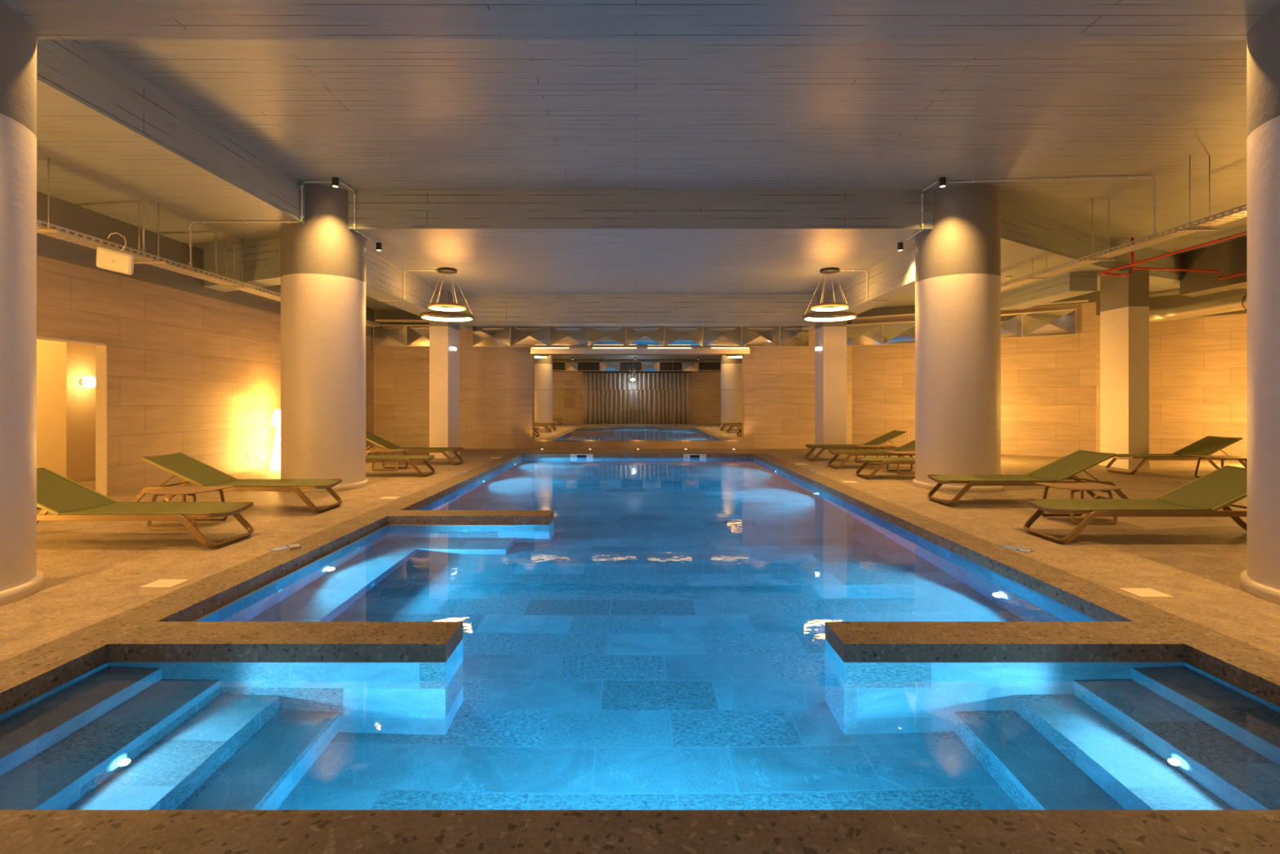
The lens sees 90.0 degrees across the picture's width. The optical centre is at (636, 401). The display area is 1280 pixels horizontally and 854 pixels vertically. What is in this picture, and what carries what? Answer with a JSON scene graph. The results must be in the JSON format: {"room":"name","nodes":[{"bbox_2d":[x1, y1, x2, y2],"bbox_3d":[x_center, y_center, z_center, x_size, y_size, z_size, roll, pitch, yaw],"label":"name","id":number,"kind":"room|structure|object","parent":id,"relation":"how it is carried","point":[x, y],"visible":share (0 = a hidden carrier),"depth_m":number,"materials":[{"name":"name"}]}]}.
{"room":"indoor swimming pool","nodes":[
{"label":"indoor swimming pool","id":0,"kind":"room"},
{"bbox_2d":[36,338,95,476],"bbox_3d":[-10.060,-0.100,8.900,5.280,2.800,8.200,0,0,0],"label":"wall","id":1,"kind":"structure","parent":0,"point":[65,407],"depth_m":10.30,"materials":[{"name":"paint"}]},
{"bbox_2d":[66,472,95,481],"bbox_3d":[-9.162,1.250,11.150,0.015,0.100,1.700,0,0,0],"label":"baseboard","id":2,"kind":"structure","parent":1,"relation":"attached to","point":[88,476],"depth_m":10.59,"materials":[{"name":"beige wood"}]},
{"bbox_2d":[79,376,95,387],"bbox_3d":[-9.050,-0.330,10.580,0.240,0.200,0.200,0,0,0],"label":"wall lamp","id":3,"kind":"object","parent":1,"relation":"attached to","point":[87,381],"visible":0.95,"depth_m":10.53,"materials":[{"name":"white"}]},
{"bbox_2d":[36,191,373,496],"bbox_3d":[-7.360,-0.635,7.500,0.120,3.870,20.600,0,0,0],"label":"wall","id":4,"kind":"structure","parent":0,"point":[193,369],"depth_m":9.89,"materials":[{"name":"stone"}]},
{"bbox_2d":[36,336,106,496],"bbox_3d":[-7.368,0.250,8.090,0.144,2.100,1.480,0,0,0],"label":"trim","id":5,"kind":"structure","parent":4,"relation":"attached to","point":[100,348],"depth_m":8.81,"materials":[{"name":"paint"}]},
{"bbox_2d":[373,309,852,448],"bbox_3d":[-0.750,-0.635,17.900,13.500,3.870,0.200,0,0,0],"label":"wall","id":6,"kind":"structure","parent":0,"point":[496,384],"depth_m":17.80,"materials":[{"name":"stone"}]},
{"bbox_2d":[373,324,429,346],"bbox_3d":[-6.345,-1.825,17.726,1.856,0.610,0.171,0,0,0],"label":"panel band","id":7,"kind":"object","parent":6,"relation":"attached to","point":[384,335],"visible":0.8,"depth_m":17.67,"materials":[{"name":"silver metal"}]},
{"bbox_2d":[471,325,779,346],"bbox_3d":[-0.282,-1.825,17.729,8.510,0.610,0.178,0,0,0],"label":"panel band","id":8,"kind":"object","parent":6,"relation":"attached to","point":[482,335],"visible":0.89,"depth_m":17.67,"materials":[{"name":"silver metal"}]},
{"bbox_2d":[533,355,742,440],"bbox_3d":[0.060,-0.117,17.766,5.780,2.375,0.058,0,0,0],"label":"wall mirror","id":9,"kind":"object","parent":6,"relation":"attached to","point":[577,397],"visible":1,"depth_m":17.74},
{"bbox_2d":[530,347,750,354],"bbox_3d":[0.110,-1.405,17.615,6.000,0.170,0.270,0,0,0],"label":"soffit","id":10,"kind":"structure","parent":6,"relation":"attached to","point":[533,350],"depth_m":17.50,"materials":[{"name":"silver metal"}]},
{"bbox_2d":[779,325,809,346],"bbox_3d":[4.377,-1.825,17.726,0.814,0.610,0.172,0,0,0],"label":"panel band","id":11,"kind":"object","parent":6,"relation":"attached to","point":[789,335],"visible":0.85,"depth_m":17.67,"materials":[{"name":"silver metal"}]},
{"bbox_2d":[854,299,1088,319],"bbox_3d":[8.086,-2.300,16.222,5.511,0.080,0.289,0,0,32],"label":"channel","id":12,"kind":"object","parent":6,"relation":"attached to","point":[1083,300],"visible":0.3,"depth_m":16.79,"materials":[{"name":"grey metal"}]},
{"bbox_2d":[0,0,1279,309],"bbox_3d":[3.250,-2.980,7.950,31.500,0.820,22.100,0,0,0],"label":"ceiling","id":13,"kind":"structure","parent":0,"point":[516,147],"depth_m":7.06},
{"bbox_2d":[74,200,145,255],"bbox_3d":[-6.772,-2.214,8.229,1.027,0.708,0.034,0,0,8],"label":"conduit","id":14,"kind":"object","parent":13,"relation":"attached to","point":[143,207],"visible":0.97,"depth_m":8.17,"materials":[{"name":"grey metal"}]},
{"bbox_2d":[155,231,217,277],"bbox_3d":[-6.782,-2.214,9.649,1.002,0.708,0.033,0,0,6],"label":"conduit","id":15,"kind":"object","parent":13,"relation":"attached to","point":[184,232],"visible":0.96,"depth_m":9.60,"materials":[{"name":"grey metal"}]},
{"bbox_2d":[36,157,380,326],"bbox_3d":[-6.290,-2.180,9.050,0.420,0.780,12.900,0,0,0],"label":"cable tray","id":16,"kind":"object","parent":13,"relation":"hanging from","point":[42,229],"visible":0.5,"depth_m":8.28,"materials":[{"name":"metal"}]},
{"bbox_2d":[96,232,134,275],"bbox_3d":[-6.113,-1.738,7.494,0.410,0.461,0.184,0,0,-14],"label":"box","id":17,"kind":"object","parent":16,"relation":"hanging from","point":[120,261],"visible":1,"depth_m":7.49,"materials":[{"name":"white plastic"}]},
{"bbox_2d":[187,240,235,282],"bbox_3d":[-6.831,-2.239,10.298,0.920,0.658,0.036,0,0,13],"label":"conduit","id":18,"kind":"object","parent":13,"relation":"attached to","point":[228,242],"visible":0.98,"depth_m":10.20,"materials":[{"name":"grey metal"}]},
{"bbox_2d":[203,237,280,292],"bbox_3d":[-6.176,-2.260,10.500,2.776,0.620,0.490,0,0,27],"label":"ceiling beam","id":19,"kind":"structure","parent":13,"relation":"attached to","point":[261,259],"depth_m":10.35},
{"bbox_2d":[188,181,331,269],"bbox_3d":[-5.332,-2.507,9.080,2.005,1.254,0.030,0,0,0],"label":"conduit","id":20,"kind":"object","parent":13,"relation":"attached to","point":[190,227],"visible":1,"depth_m":9.07,"materials":[{"name":"grey metal"}]},
{"bbox_2d":[332,177,338,187],"bbox_3d":[-4.220,-3.079,8.980,0.088,0.122,0.088,0,0,0],"label":"ceiling spotlight","id":21,"kind":"object","parent":13,"relation":"attached to","point":[335,180],"visible":1,"depth_m":8.94,"materials":[{"name":"black metal"}]},
{"bbox_2d":[340,181,372,240],"bbox_3d":[-4.174,-2.836,9.600,0.046,0.596,1.001,0,0,2],"label":"conduit","id":22,"kind":"object","parent":13,"relation":"attached to","point":[344,184],"visible":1,"depth_m":9.48,"materials":[{"name":"grey metal"}]},
{"bbox_2d":[376,242,382,251],"bbox_3d":[-4.160,-2.509,10.350,0.088,0.122,0.088,0,0,0],"label":"ceiling spotlight","id":23,"kind":"object","parent":13,"relation":"attached to","point":[379,245],"visible":1,"depth_m":10.31,"materials":[{"name":"black metal"}]},
{"bbox_2d":[377,269,437,300],"bbox_3d":[-4.425,-2.266,12.400,1.150,0.604,0.030,0,0,0],"label":"conduit","id":24,"kind":"object","parent":13,"relation":"attached to","point":[403,273],"visible":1,"depth_m":12.39,"materials":[{"name":"grey metal"}]},
{"bbox_2d":[365,248,470,328],"bbox_3d":[-4.780,-2.280,13.800,0.520,0.580,7.200,0,0,0],"label":"ceiling beam","id":25,"kind":"structure","parent":13,"relation":"attached to","point":[384,278],"depth_m":12.27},
{"bbox_2d":[375,319,429,322],"bbox_3d":[-5.975,-2.210,17.570,2.250,0.070,0.320,0,0,0],"label":"channel","id":26,"kind":"object","parent":25,"relation":"attached to","point":[376,320],"visible":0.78,"depth_m":17.41,"materials":[{"name":"grey metal"}]},
{"bbox_2d":[419,266,474,321],"bbox_3d":[-3.660,-2.095,12.400,1.006,0.950,1.006,0,0,0],"label":"pendant","id":27,"kind":"object","parent":13,"relation":"hanging from","point":[433,306],"visible":1,"depth_m":12.30,"materials":[{"name":"black metal"}]},
{"bbox_2d":[453,294,817,325],"bbox_3d":[-0.010,-2.225,15.550,9.020,0.690,0.500,0,0,0],"label":"ceiling beam","id":28,"kind":"structure","parent":13,"relation":"attached to","point":[486,309],"depth_m":15.30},
{"bbox_2d":[803,266,857,321],"bbox_3d":[3.750,-2.095,12.400,1.006,0.950,1.006,0,0,-40],"label":"pendant","id":29,"kind":"object","parent":13,"relation":"hanging from","point":[851,315],"visible":1,"depth_m":12.31,"materials":[{"name":"metal"}]},
{"bbox_2d":[801,243,915,329],"bbox_3d":[4.725,-2.265,13.800,0.450,0.610,7.200,0,0,0],"label":"ceiling beam","id":30,"kind":"structure","parent":13,"relation":"attached to","point":[892,278],"depth_m":11.95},
{"bbox_2d":[840,269,888,302],"bbox_3d":[4.425,-2.251,12.400,0.950,0.634,0.030,0,0,0],"label":"conduit","id":31,"kind":"object","parent":13,"relation":"attached to","point":[867,273],"visible":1,"depth_m":12.39,"materials":[{"name":"grey metal"}]},
{"bbox_2d":[897,242,902,251],"bbox_3d":[4.270,-2.509,10.350,0.088,0.122,0.088,0,0,0],"label":"ceiling spotlight","id":32,"kind":"object","parent":13,"relation":"attached to","point":[900,245],"visible":1,"depth_m":10.31,"materials":[{"name":"black metal"}]},
{"bbox_2d":[904,182,937,240],"bbox_3d":[4.247,-2.836,9.600,0.049,0.596,1.001,0,0,-1],"label":"conduit","id":33,"kind":"object","parent":13,"relation":"attached to","point":[935,183],"visible":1,"depth_m":9.48,"materials":[{"name":"grey metal"}]},
{"bbox_2d":[938,177,946,187],"bbox_3d":[4.300,-3.079,8.980,0.088,0.122,0.088,0,0,0],"label":"ceiling spotlight","id":34,"kind":"object","parent":13,"relation":"attached to","point":[942,181],"visible":1,"depth_m":8.95,"materials":[{"name":"black metal"}]},
{"bbox_2d":[1000,272,1097,310],"bbox_3d":[8.875,-2.385,14.050,0.550,0.370,2.700,0,0,0],"label":"ceiling beam","id":35,"kind":"structure","parent":13,"relation":"attached to","point":[1068,285],"depth_m":13.40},
{"bbox_2d":[948,175,1156,237],"bbox_3d":[5.818,-2.699,8.974,2.748,0.878,0.033,0,0,5],"label":"conduit","id":36,"kind":"object","parent":13,"relation":"attached to","point":[1154,183],"visible":0.95,"depth_m":8.91,"materials":[{"name":"white plastic"}]},
{"bbox_2d":[1000,155,1246,291],"bbox_3d":[7.200,-2.663,9.050,0.420,0.953,11.700,0,0,0],"label":"cable tray","id":37,"kind":"object","parent":13,"relation":"hanging from","point":[1241,213],"visible":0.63,"depth_m":9.08,"materials":[{"name":"metal"}]},
{"bbox_2d":[1000,204,1246,287],"bbox_3d":[7.050,-2.252,9.050,0.003,0.070,11.700,0,0,0],"label":"tray","id":38,"kind":"object","parent":37,"relation":"on","point":[1240,208],"depth_m":9.03,"materials":[{"name":"metal"}]},
{"bbox_2d":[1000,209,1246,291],"bbox_3d":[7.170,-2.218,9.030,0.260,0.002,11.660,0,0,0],"label":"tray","id":39,"kind":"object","parent":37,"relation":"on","point":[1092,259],"depth_m":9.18,"materials":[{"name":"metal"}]},
{"bbox_2d":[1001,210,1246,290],"bbox_3d":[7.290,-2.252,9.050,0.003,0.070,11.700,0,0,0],"label":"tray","id":40,"kind":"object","parent":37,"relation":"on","point":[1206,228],"depth_m":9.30,"materials":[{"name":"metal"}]},
{"bbox_2d":[1100,231,1246,279],"bbox_3d":[10.084,-2.750,8.660,2.470,0.780,7.319,0,0,0],"label":"pipe","id":41,"kind":"object","parent":13,"relation":"attached to","point":[1132,264],"visible":0.95,"depth_m":11.91,"materials":[{"name":"metal"}]},
{"bbox_2d":[1149,294,1246,322],"bbox_3d":[12.710,-2.485,10.063,1.237,1.310,10.169,0,0,-11],"label":"air duct","id":42,"kind":"object","parent":13,"relation":"hanging from","point":[1235,303],"visible":0.58,"depth_m":13.99,"materials":[{"name":"silver metal"}]},
{"bbox_2d":[1179,236,1246,297],"bbox_3d":[11.835,-2.709,8.450,0.530,0.858,10.900,0,0,0],"label":"ceiling beam","id":43,"kind":"structure","parent":13,"relation":"attached to","point":[1229,257],"depth_m":12.85,"materials":[{"name":"paint"}]},
{"bbox_2d":[0,448,1279,662],"bbox_3d":[2.850,1.450,8.100,30.700,0.300,21.800,0,0,0],"label":"floor","id":44,"kind":"structure","parent":0,"point":[94,571],"depth_m":6.06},
{"bbox_2d":[0,0,43,606],"bbox_3d":[-4.660,-0.920,4.120,1.240,4.440,1.240,0,0,0],"label":"round column","id":45,"kind":"structure","parent":44,"relation":"on","point":[20,579],"depth_m":4.23,"materials":[{"name":"white paint"}]},
{"bbox_2d":[36,467,253,548],"bbox_3d":[-4.840,0.967,5.910,2.291,0.662,0.660,0,0,0],"label":"sun lounger","id":46,"kind":"object","parent":44,"relation":"on","point":[68,500],"visible":0.88,"depth_m":5.90,"materials":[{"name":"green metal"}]},
{"bbox_2d":[138,579,189,587],"bbox_3d":[-3.370,1.298,4.580,0.220,0.004,0.200,0,0,0],"label":"lid","id":47,"kind":"object","parent":44,"relation":"on","point":[160,583],"visible":1,"depth_m":4.55,"materials":[{"name":"beige plastic"}]},
{"bbox_2d":[141,485,233,529],"bbox_3d":[-4.730,1.109,6.770,0.680,0.392,0.560,0,0,0],"label":"side table","id":48,"kind":"object","parent":44,"relation":"on","point":[191,491],"visible":0.81,"depth_m":6.67,"materials":[{"name":"brown wood"}]},
{"bbox_2d":[130,452,342,512],"bbox_3d":[-4.830,0.967,7.760,2.291,0.662,0.660,0,0,0],"label":"sun lounger","id":49,"kind":"object","parent":44,"relation":"on","point":[193,471],"visible":0.89,"depth_m":7.71,"materials":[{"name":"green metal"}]},
{"bbox_2d":[249,454,270,470],"bbox_3d":[-7.099,1.145,12.180,0.212,0.302,0.401,0,0,27],"label":"power cord","id":50,"kind":"object","parent":44,"relation":"on","point":[250,455],"visible":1,"depth_m":12.23,"materials":[{"name":"white plastic"}]},
{"bbox_2d":[270,409,280,469],"bbox_3d":[-6.920,0.725,12.500,0.410,1.150,0.410,0,0,0],"label":"floor lamp","id":51,"kind":"object","parent":44,"relation":"on","point":[275,464],"visible":0.36,"depth_m":12.35,"materials":[{"name":"white"}]},
{"bbox_2d":[280,183,368,492],"bbox_3d":[-4.775,-0.920,9.800,1.240,4.440,1.240,0,0,0],"label":"round column","id":52,"kind":"structure","parent":44,"relation":"on","point":[323,260],"depth_m":9.31,"materials":[{"name":"white paint"}]},
{"bbox_2d":[368,448,411,471],"bbox_3d":[-4.730,1.109,12.300,0.680,0.392,0.560,0,0,0],"label":"side table","id":53,"kind":"object","parent":44,"relation":"on","point":[377,451],"visible":0.95,"depth_m":12.11,"materials":[{"name":"brown wood"}]},
{"bbox_2d":[379,496,400,498],"bbox_3d":[-3.340,1.298,8.670,0.220,0.004,0.200,0,0,0],"label":"lid","id":54,"kind":"object","parent":44,"relation":"on","point":[384,497],"visible":1,"depth_m":8.68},
{"bbox_2d":[365,454,435,476],"bbox_3d":[-4.800,0.967,11.380,2.291,0.662,0.660,0,0,0],"label":"sun lounger","id":55,"kind":"object","parent":44,"relation":"on","point":[424,459],"visible":0.36,"depth_m":11.07,"materials":[{"name":"green fabric"}]},
{"bbox_2d":[365,431,463,465],"bbox_3d":[-4.830,0.967,13.410,2.291,0.662,0.660,0,0,0],"label":"sun lounger","id":56,"kind":"object","parent":44,"relation":"on","point":[370,437],"visible":0.68,"depth_m":13.39,"materials":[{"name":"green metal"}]},
{"bbox_2d":[429,290,460,457],"bbox_3d":[-4.565,-0.635,15.280,0.454,3.870,0.984,0,0,0],"label":"square column","id":57,"kind":"structure","parent":44,"relation":"on","point":[444,362],"depth_m":14.80,"materials":[{"name":"white paint"}]},
{"bbox_2d":[0,457,1279,715],"bbox_3d":[0.055,1.926,9.045,6.190,1.068,14.410,0,0,0],"label":"basin","id":58,"kind":"object","parent":44,"relation":"in","point":[1246,691],"visible":0.07,"depth_m":4.71,"materials":[{"name":"tile"}]},
{"bbox_2d":[107,621,462,662],"bbox_3d":[-1.933,1.780,3.615,1.815,0.960,0.350,0,0,0],"label":"divider","id":59,"kind":"object","parent":58,"relation":"on","point":[158,641],"visible":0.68,"depth_m":3.48,"materials":[{"name":"stone"}]},
{"bbox_2d":[189,524,515,621],"bbox_3d":[-2.110,1.409,5.545,1.460,0.033,3.510,0,0,0],"label":"trim","id":60,"kind":"structure","parent":58,"relation":"attached to","point":[386,525],"depth_m":5.32,"materials":[{"name":"blue tile"}]},
{"bbox_2d":[386,510,553,524],"bbox_3d":[-1.915,1.780,7.495,1.850,0.960,0.390,0,0,0],"label":"divider","id":61,"kind":"object","parent":58,"relation":"on","point":[401,517],"visible":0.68,"depth_m":7.30,"materials":[{"name":"stone"}]},
{"bbox_2d":[570,453,593,457],"bbox_3d":[-1.365,1.385,16.044,0.570,0.160,0.012,0,0,0],"label":"skimmer","id":62,"kind":"object","parent":58,"relation":"attached to","point":[572,455],"visible":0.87,"depth_m":16.04,"materials":[{"name":"white plastic"}]},
{"bbox_2d":[0,457,1279,809],"bbox_3d":[0.055,1.840,9.045,5.830,0.880,14.050,0,0,0],"label":"pool water","id":63,"kind":"object","parent":58,"relation":"in","point":[660,642],"visible":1,"depth_m":3.00,"materials":[{"name":"blue liquid"}]},
{"bbox_2d":[0,453,1279,853],"bbox_3d":[0.055,1.346,9.045,6.470,0.092,14.690,0,0,0],"label":"pool coping","id":64,"kind":"object","parent":58,"relation":"on","point":[24,676],"visible":1,"depth_m":1.99},
{"bbox_2d":[267,543,303,551],"bbox_3d":[-3.130,1.298,5.720,0.120,0.003,0.270,0,0,21],"label":"depth marker","id":65,"kind":"object","parent":64,"relation":"on","point":[285,547],"visible":0.98,"depth_m":5.71,"materials":[{"name":"white tile"}]},
{"bbox_2d":[288,545,301,550],"bbox_3d":[-3.020,1.290,5.660,0.036,0.020,0.100,0,0,38],"label":"wood block","id":66,"kind":"object","parent":64,"relation":"on","point":[298,546],"visible":1,"depth_m":5.65,"materials":[{"name":"brown wood"}]},
{"bbox_2d":[683,453,706,457],"bbox_3d":[1.470,1.385,16.044,0.570,0.160,0.012,0,0,0],"label":"skimmer","id":67,"kind":"object","parent":58,"relation":"attached to","point":[685,455],"visible":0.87,"depth_m":16.04,"materials":[{"name":"white plastic"}]},
{"bbox_2d":[825,621,1185,662],"bbox_3d":[2.034,1.780,3.615,1.832,0.960,0.350,0,0,0],"label":"divider","id":68,"kind":"object","parent":58,"relation":"on","point":[852,641],"visible":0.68,"depth_m":3.48,"materials":[{"name":"stone"}]},
{"bbox_2d":[814,290,847,457],"bbox_3d":[4.600,-0.635,15.150,0.564,3.870,0.724,0,0,0],"label":"square column","id":69,"kind":"structure","parent":44,"relation":"on","point":[830,362],"depth_m":14.80,"materials":[{"name":"white paint"}]},
{"bbox_2d":[840,480,857,482],"bbox_3d":[3.470,1.298,10.400,0.220,0.004,0.200,0,0,0],"label":"lid","id":70,"kind":"object","parent":44,"relation":"on","point":[841,481],"visible":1,"depth_m":10.41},
{"bbox_2d":[804,429,913,461],"bbox_3d":[4.990,0.967,14.330,2.291,0.662,0.660,0,0,0],"label":"sun lounger","id":71,"kind":"object","parent":44,"relation":"on","point":[894,433],"visible":0.77,"depth_m":14.27,"materials":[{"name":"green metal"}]},
{"bbox_2d":[827,440,915,468],"bbox_3d":[5.020,0.967,12.680,2.291,0.662,0.660,0,0,0],"label":"sun lounger","id":72,"kind":"object","parent":44,"relation":"on","point":[910,446],"visible":0.53,"depth_m":12.68,"materials":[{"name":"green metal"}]},
{"bbox_2d":[852,444,890,464],"bbox_3d":[4.950,1.109,13.500,0.680,0.392,0.560,0,0,0],"label":"side table","id":73,"kind":"object","parent":44,"relation":"on","point":[865,446],"visible":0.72,"depth_m":13.44,"materials":[{"name":"brown wood"}]},
{"bbox_2d":[882,450,915,474],"bbox_3d":[4.950,1.109,11.780,0.680,0.392,0.560,0,0,0],"label":"side table","id":74,"kind":"object","parent":44,"relation":"on","point":[911,452],"visible":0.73,"depth_m":11.78,"materials":[{"name":"brown wood"}]},
{"bbox_2d":[855,456,1001,479],"bbox_3d":[5.010,0.967,11.010,2.291,0.662,0.660,0,0,0],"label":"sun lounger","id":75,"kind":"object","parent":44,"relation":"on","point":[883,460],"visible":0.44,"depth_m":10.89,"materials":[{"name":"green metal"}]},
{"bbox_2d":[912,183,1003,492],"bbox_3d":[4.910,-0.920,9.800,1.240,4.440,1.240,0,0,0],"label":"round column","id":76,"kind":"structure","parent":44,"relation":"on","point":[957,261],"depth_m":9.30,"materials":[{"name":"white paint"}]},
{"bbox_2d":[997,544,1033,552],"bbox_3d":[3.370,1.298,5.680,0.120,0.003,0.270,0,0,-21],"label":"depth marker","id":77,"kind":"object","parent":44,"relation":"on","point":[1007,546],"visible":1,"depth_m":5.68,"materials":[{"name":"white tile"}]},
{"bbox_2d":[927,449,1128,506],"bbox_3d":[5.020,0.967,8.250,2.291,0.662,0.660,0,0,0],"label":"sun lounger","id":78,"kind":"object","parent":44,"relation":"on","point":[1066,467],"visible":0.95,"depth_m":8.20,"materials":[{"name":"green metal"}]},
{"bbox_2d":[1034,482,1122,524],"bbox_3d":[4.860,1.109,7.050,0.680,0.392,0.560,0,0,0],"label":"side table","id":79,"kind":"object","parent":44,"relation":"on","point":[1074,486],"visible":0.89,"depth_m":6.96,"materials":[{"name":"brown wood"}]},
{"bbox_2d":[1098,269,1150,469],"bbox_3d":[9.740,-0.635,12.780,0.424,3.870,0.784,0,0,0],"label":"square column","id":80,"kind":"structure","parent":44,"relation":"on","point":[1124,300],"depth_m":12.48,"materials":[{"name":"white paint"}]},
{"bbox_2d":[1023,465,1246,543],"bbox_3d":[5.010,0.967,6.110,2.291,0.662,0.660,0,0,0],"label":"sun lounger","id":81,"kind":"object","parent":44,"relation":"on","point":[1203,496],"visible":0.89,"depth_m":6.08,"materials":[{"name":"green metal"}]},
{"bbox_2d":[1118,587,1173,597],"bbox_3d":[3.470,1.298,4.360,0.220,0.004,0.200,0,0,0],"label":"lid","id":82,"kind":"object","parent":44,"relation":"on","point":[1140,592],"visible":1,"depth_m":4.34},
{"bbox_2d":[1105,435,1246,474],"bbox_3d":[9.921,0.967,11.739,2.291,0.662,0.660,0,0,-3],"label":"sun lounger","id":83,"kind":"object","parent":44,"relation":"on","point":[1208,445],"visible":0.78,"depth_m":11.68,"materials":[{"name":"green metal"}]},
{"bbox_2d":[1191,455,1246,477],"bbox_3d":[9.850,1.109,10.750,0.680,0.392,0.560,0,0,0],"label":"side table","id":84,"kind":"object","parent":44,"relation":"on","point":[1223,458],"visible":0.69,"depth_m":10.79,"materials":[{"name":"brown wood"}]},
{"bbox_2d":[1240,4,1279,604],"bbox_3d":[4.740,-0.920,4.120,1.240,4.440,1.240,0,0,0],"label":"round column","id":85,"kind":"structure","parent":44,"relation":"on","point":[1260,579],"depth_m":4.24,"materials":[{"name":"white paint"}]},
{"bbox_2d":[852,305,915,450],"bbox_3d":[6.847,-0.635,17.463,1.812,3.870,0.200,0,0,28],"label":"wall","id":86,"kind":"structure","parent":0,"point":[883,376],"depth_m":17.41,"materials":[{"name":"stone"}]},
{"bbox_2d":[846,320,915,346],"bbox_3d":[6.693,-1.845,17.359,2.028,0.610,0.176,0,0,28],"label":"panel band","id":87,"kind":"object","parent":86,"relation":"attached to","point":[892,332],"visible":0.8,"depth_m":17.35,"materials":[{"name":"silver metal"}]},
{"bbox_2d":[1000,291,1096,457],"bbox_3d":[9.159,-0.635,15.931,3.720,3.870,0.200,0,0,36],"label":"wall","id":88,"kind":"structure","parent":0,"point":[1048,384],"depth_m":15.28,"materials":[{"name":"stone"}]},
{"bbox_2d":[1000,308,1076,338],"bbox_3d":[8.957,-1.865,15.895,3.264,0.610,0.187,0,0,37],"label":"panel band","id":89,"kind":"object","parent":88,"relation":"attached to","point":[1062,322],"visible":0.47,"depth_m":15.31,"materials":[{"name":"silver metal"}]},
{"bbox_2d":[1096,290,1100,452],"bbox_3d":[11.555,-0.920,15.339,2.236,4.440,0.200,0,0,-27],"label":"wall","id":90,"kind":"structure","parent":0,"point":[1098,292],"depth_m":14.79,"materials":[{"name":"stone"}]},
{"bbox_2d":[1149,288,1246,456],"bbox_3d":[15.274,-0.920,12.942,0.200,4.440,7.753,0,0,-42],"label":"wall","id":91,"kind":"structure","parent":0,"point":[1197,365],"depth_m":15.08,"materials":[{"name":"stone"}]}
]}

